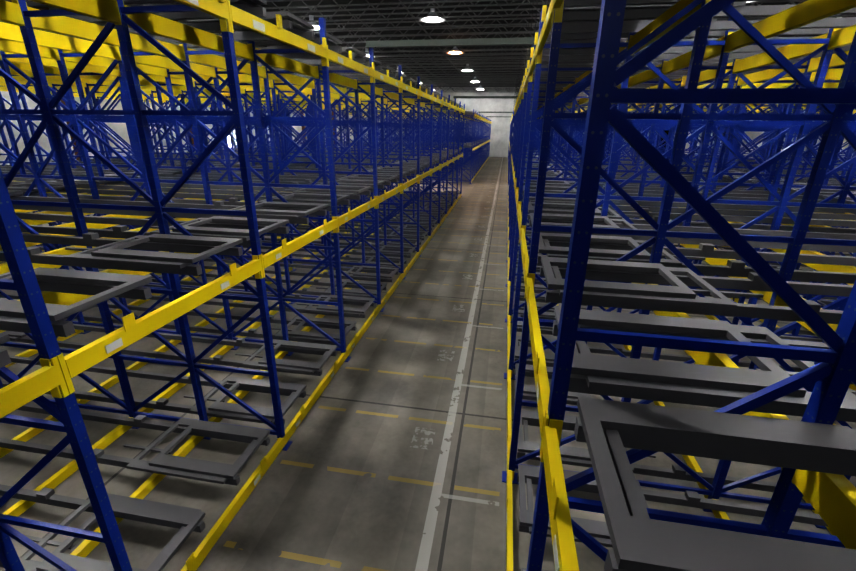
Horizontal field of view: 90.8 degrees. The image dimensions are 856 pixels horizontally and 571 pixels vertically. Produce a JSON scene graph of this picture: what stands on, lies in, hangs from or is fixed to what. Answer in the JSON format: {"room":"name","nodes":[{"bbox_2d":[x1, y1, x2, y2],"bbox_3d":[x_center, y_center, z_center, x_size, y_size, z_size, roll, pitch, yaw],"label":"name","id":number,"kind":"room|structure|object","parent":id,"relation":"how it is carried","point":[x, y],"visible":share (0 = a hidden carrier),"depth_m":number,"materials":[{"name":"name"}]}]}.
{"room":"warehouse","nodes":[
{"label":"warehouse","id":0,"kind":"room"},
{"bbox_2d":[0,4,384,212],"bbox_3d":[-10.569,-10.196,24.898,0.530,8.100,58.533,4,21,9],"label":"wall","id":1,"kind":"structure","parent":0,"point":[120,129],"depth_m":16.02,"materials":[{"name":"concrete"}]},
{"bbox_2d":[0,157,855,570],"bbox_3d":[3.426,-5.465,23.980,34.200,0.200,59.533,4,21,9],"label":"floor","id":2,"kind":"structure","parent":0,"point":[394,457],"depth_m":4.32,"materials":[{"name":"concrete"}]},
{"bbox_2d":[0,0,464,570],"bbox_3d":[-5.295,-3.072,10.949,10.450,4.164,21.294,4,21,9],"label":"rack","id":3,"kind":"object","parent":2,"relation":"on","point":[170,218],"visible":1,"depth_m":4.64,"materials":[{"name":"blue metal"}]},
{"bbox_2d":[344,109,490,183],"bbox_3d":[1.106,-12.860,37.629,7.878,4.164,26.585,4,21,9],"label":"rack","id":4,"kind":"object","parent":2,"relation":"on","point":[473,144],"visible":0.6,"depth_m":28.89,"materials":[{"name":"blue metal"}]},
{"bbox_2d":[507,109,656,184],"bbox_3d":[10.911,-12.143,36.031,7.878,4.164,26.585,4,21,9],"label":"rack","id":5,"kind":"object","parent":2,"relation":"on","point":[511,140],"visible":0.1,"depth_m":26.74,"materials":[{"name":"blue metal"}]},
{"bbox_2d":[502,0,855,570],"bbox_3d":[8.790,-2.043,8.654,13.880,4.164,21.294,4,21,9],"label":"rack","id":6,"kind":"object","parent":2,"relation":"on","point":[578,237],"visible":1,"depth_m":2.65,"materials":[{"name":"blue metal"}]},
{"bbox_2d":[366,37,534,116],"bbox_3d":[3.404,-9.403,22.240,2.443,0.085,35.393,4,21,9],"label":"ceiling beam","id":7,"kind":"structure","parent":0,"point":[529,41],"depth_m":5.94,"materials":[{"name":"grey metal"}]},
{"bbox_2d":[127,0,855,91],"bbox_3d":[5.877,-12.211,21.036,32.620,0.835,58.333,4,21,9],"label":"ceiling","id":8,"kind":"structure","parent":0,"point":[495,78],"depth_m":20.13,"materials":[{"name":"metal"}]},
{"bbox_2d":[308,15,318,29],"bbox_3d":[-4.894,-11.082,17.743,1.120,0.436,1.120,4,21,9],"label":"ceiling light","id":9,"kind":"object","parent":8,"relation":"hanging from","point":[313,23],"visible":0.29,"depth_m":17.61,"materials":[{"name":"grey metal"}]},
{"bbox_2d":[424,8,440,21],"bbox_3d":[0.179,-10.461,16.240,1.120,0.436,1.120,4,21,9],"label":"ceiling light","id":10,"kind":"object","parent":8,"relation":"hanging from","point":[432,16],"visible":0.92,"depth_m":16.13,"materials":[{"name":"white metal"}]},
{"bbox_2d":[449,47,460,53],"bbox_3d":[1.499,-13.017,23.195,1.120,0.436,1.120,4,21,9],"label":"ceiling light","id":11,"kind":"object","parent":8,"relation":"hanging from","point":[455,50],"visible":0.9,"depth_m":23.10,"materials":[{"name":"white metal"}]},
{"bbox_2d":[463,64,471,70],"bbox_3d":[2.819,-15.573,30.149,1.120,0.436,1.120,4,21,9],"label":"ceiling light","id":12,"kind":"object","parent":8,"relation":"hanging from","point":[466,69],"visible":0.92,"depth_m":30.03,"materials":[{"name":"white metal"}]},
{"bbox_2d":[513,0,547,108],"bbox_3d":[5.502,-11.225,23.129,1.009,3.035,52.400,4,21,9],"label":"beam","id":13,"kind":"structure","parent":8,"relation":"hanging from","point":[519,83],"depth_m":14.16,"materials":[{"name":"metal"}]},
{"bbox_2d":[385,87,652,156],"bbox_3d":[8.633,-19.159,49.793,34.200,8.100,0.300,4,21,9],"label":"wall","id":14,"kind":"structure","parent":0,"point":[499,137],"depth_m":49.51,"materials":[{"name":"paint"}]},
{"bbox_2d":[673,111,852,157],"bbox_3d":[22.325,-7.791,19.538,0.300,8.100,58.533,4,21,9],"label":"wall","id":15,"kind":"structure","parent":0,"point":[752,135],"depth_m":31.76,"materials":[{"name":"concrete"}]}
]}

